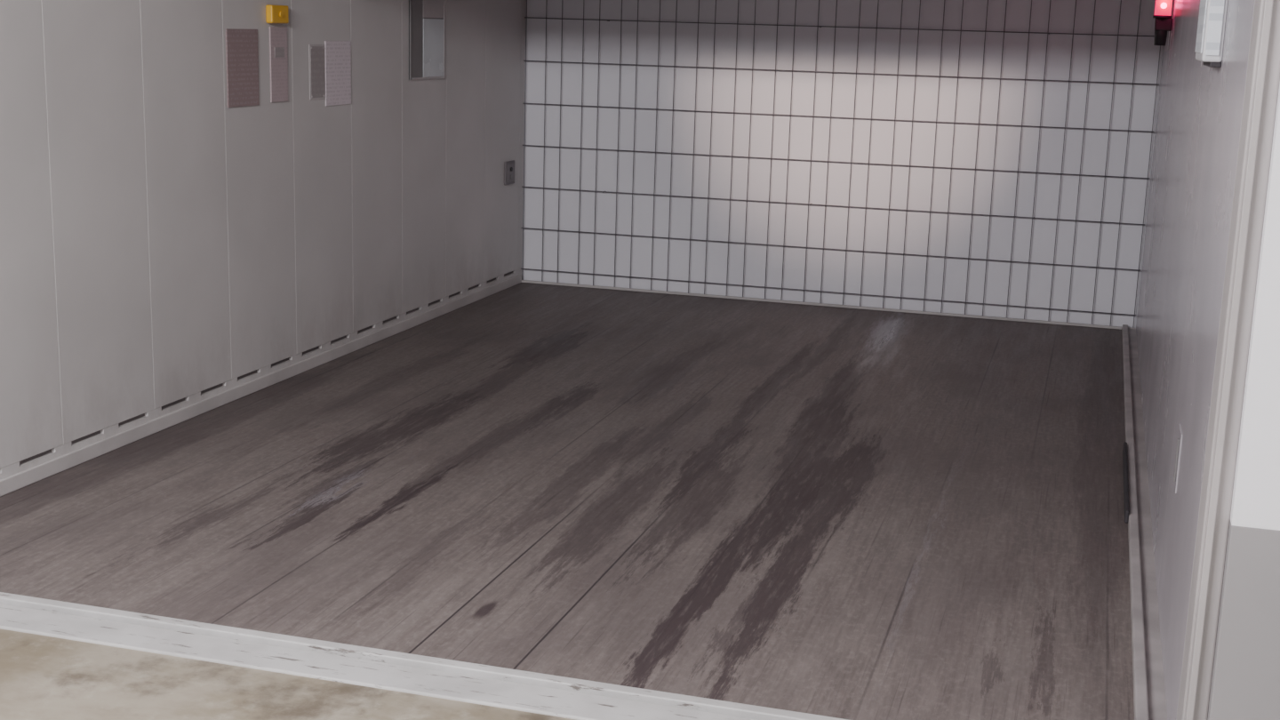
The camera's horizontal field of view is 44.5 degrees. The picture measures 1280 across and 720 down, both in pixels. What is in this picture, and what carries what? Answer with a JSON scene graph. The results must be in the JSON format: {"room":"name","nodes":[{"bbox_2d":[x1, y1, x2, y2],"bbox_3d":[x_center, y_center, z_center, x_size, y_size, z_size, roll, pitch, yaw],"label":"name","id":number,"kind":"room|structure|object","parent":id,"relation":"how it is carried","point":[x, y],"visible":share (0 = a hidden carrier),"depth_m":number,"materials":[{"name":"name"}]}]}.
{"room":"freight elevator","nodes":[
{"label":"freight elevator","id":0,"kind":"room"},
{"bbox_2d":[0,0,526,479],"bbox_3d":[-1.444,-1.080,6.522,0.060,2.300,5.370,5,13,16],"label":"wall","id":1,"kind":"structure","parent":0,"point":[166,247],"depth_m":5.93,"materials":[{"name":"beige paint"}]},
{"bbox_2d":[225,28,259,107],"bbox_3d":[-1.537,-1.130,6.061,0.005,0.295,0.230,5,13,16],"label":"notice sign","id":2,"kind":"object","parent":1,"relation":"attached to","point":[242,52],"visible":1,"depth_m":6.05,"materials":[{"name":"paper"}]},
{"bbox_2d":[0,273,521,496],"bbox_3d":[-1.452,0.029,6.714,0.014,0.050,5.300,5,13,16],"label":"baseboard","id":3,"kind":"structure","parent":1,"relation":"attached to","point":[8,484],"depth_m":6.10,"materials":[{"name":"white paint"}]},
{"bbox_2d":[265,4,288,23],"bbox_3d":[-1.444,-1.380,6.250,0.036,0.071,0.135,5,13,16],"label":"switch","id":4,"kind":"object","parent":1,"relation":"attached to","point":[274,13],"visible":1,"depth_m":6.22,"materials":[{"name":"yellow plastic"}]},
{"bbox_2d":[269,26,287,102],"bbox_3d":[-1.456,-1.192,6.319,0.008,0.297,0.135,5,13,16],"label":"plate","id":5,"kind":"object","parent":1,"relation":"attached to","point":[278,60],"visible":1,"depth_m":6.31,"materials":[{"name":"silver metal"}]},
{"bbox_2d":[308,44,325,100],"bbox_3d":[-1.366,-1.219,6.632,0.007,0.230,0.135,5,13,16],"label":"notice sign","id":6,"kind":"object","parent":1,"relation":"attached to","point":[316,52],"visible":1,"depth_m":6.62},
{"bbox_2d":[324,40,351,105],"bbox_3d":[-1.313,-1.248,6.813,0.005,0.274,0.235,5,13,16],"label":"notice sign","id":7,"kind":"object","parent":1,"relation":"attached to","point":[337,53],"visible":1,"depth_m":6.80,"materials":[{"name":"white paper"}]},
{"bbox_2d":[408,0,445,79],"bbox_3d":[-1.037,-1.695,7.636,0.010,0.640,0.410,5,13,16],"label":"window","id":8,"kind":"structure","parent":1,"relation":"in","point":[427,18],"depth_m":7.65,"materials":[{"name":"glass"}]},
{"bbox_2d":[504,160,514,185],"bbox_3d":[-0.736,-1.062,8.882,0.020,0.131,0.140,5,13,16],"label":"box","id":9,"kind":"object","parent":1,"relation":"attached to","point":[508,166],"visible":1,"depth_m":8.86,"materials":[{"name":"black plastic"}]},
{"bbox_2d":[0,628,575,719],"bbox_3d":[-2.239,1.554,-0.038,12.000,0.145,8.060,5,13,16],"label":"floor","id":10,"kind":"structure","parent":0,"point":[43,677],"depth_m":3.54,"materials":[{"name":"beige concrete"}]},
{"bbox_2d":[0,282,1134,719],"bbox_3d":[0.173,0.256,6.291,3.400,0.120,5.340,5,13,16],"label":"floor","id":11,"kind":"structure","parent":0,"point":[844,513],"depth_m":4.94,"materials":[{"name":"grey wood"}]},
{"bbox_2d":[0,592,847,719],"bbox_3d":[-1.166,0.741,3.857,4.800,0.150,0.180,5,13,16],"label":"door threshold","id":12,"kind":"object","parent":11,"relation":"attached to","point":[570,698],"depth_m":3.69,"materials":[{"name":"white paint"}]},
{"bbox_2d":[1122,441,1129,523],"bbox_3d":[1.669,0.411,5.381,0.012,0.043,0.900,5,13,16],"label":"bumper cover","id":13,"kind":"object","parent":11,"relation":"on","point":[1124,449],"visible":1,"depth_m":5.27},
{"bbox_2d":[521,0,1163,328],"bbox_3d":[1.003,-1.395,8.579,3.580,2.400,0.056,5,13,16],"label":"wall","id":14,"kind":"structure","parent":0,"point":[1107,12],"depth_m":8.56,"materials":[{"name":"white tile"}]},
{"bbox_2d":[520,0,1160,329],"bbox_3d":[0.995,-1.431,8.519,3.464,2.294,0.045,5,13,16],"label":"mesh panel","id":15,"kind":"object","parent":14,"relation":"attached to","point":[1006,318],"visible":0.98,"depth_m":8.57,"materials":[{"name":"black metal"}]},
{"bbox_2d":[1136,0,1255,719],"bbox_3d":[1.933,-0.724,5.575,0.050,2.400,5.370,5,13,16],"label":"wall","id":16,"kind":"structure","parent":0,"point":[1199,114],"depth_m":4.14,"materials":[{"name":"grey paint"}]},
{"bbox_2d":[1121,324,1167,719],"bbox_3d":[1.831,0.387,5.796,0.070,0.130,5.300,5,13,16],"label":"baseboard","id":17,"kind":"structure","parent":16,"relation":"attached to","point":[1149,703],"depth_m":4.54,"materials":[{"name":"paint"}]},
{"bbox_2d":[1152,0,1172,45],"bbox_3d":[2.358,-1.546,7.061,0.085,0.251,0.080,5,13,16],"label":"lamp","id":18,"kind":"object","parent":16,"relation":"attached to","point":[1163,8],"visible":1,"depth_m":7.04,"materials":[{"name":"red plastic"}]},
{"bbox_2d":[1173,424,1182,493],"bbox_3d":[1.351,0.247,3.943,0.008,0.150,0.120,5,13,16],"label":"handle","id":19,"kind":"object","parent":16,"relation":"attached to","point":[1180,436],"visible":1,"depth_m":3.91,"materials":[{"name":"grey paint"}]},
{"bbox_2d":[1194,0,1228,67],"bbox_3d":[1.395,-0.924,3.793,0.048,0.417,0.326,5,13,16],"label":"box","id":20,"kind":"object","parent":16,"relation":"attached to","point":[1212,13],"visible":1,"depth_m":3.67,"materials":[{"name":"white plastic"}]},
{"bbox_2d":[1207,80,1279,719],"bbox_3d":[-1.019,-0.639,3.563,12.000,2.900,0.238,5,13,16],"label":"wall","id":21,"kind":"structure","parent":0,"point":[1245,684],"depth_m":2.97,"materials":[{"name":"grey paint"}]},
{"bbox_2d":[1176,0,1279,719],"bbox_3d":[-0.563,-0.349,3.465,3.617,2.200,0.155,5,13,16],"label":"door frame","id":22,"kind":"structure","parent":21,"relation":"attached to","point":[1263,68],"depth_m":2.97,"materials":[{"name":"beige paint"}]}
]}

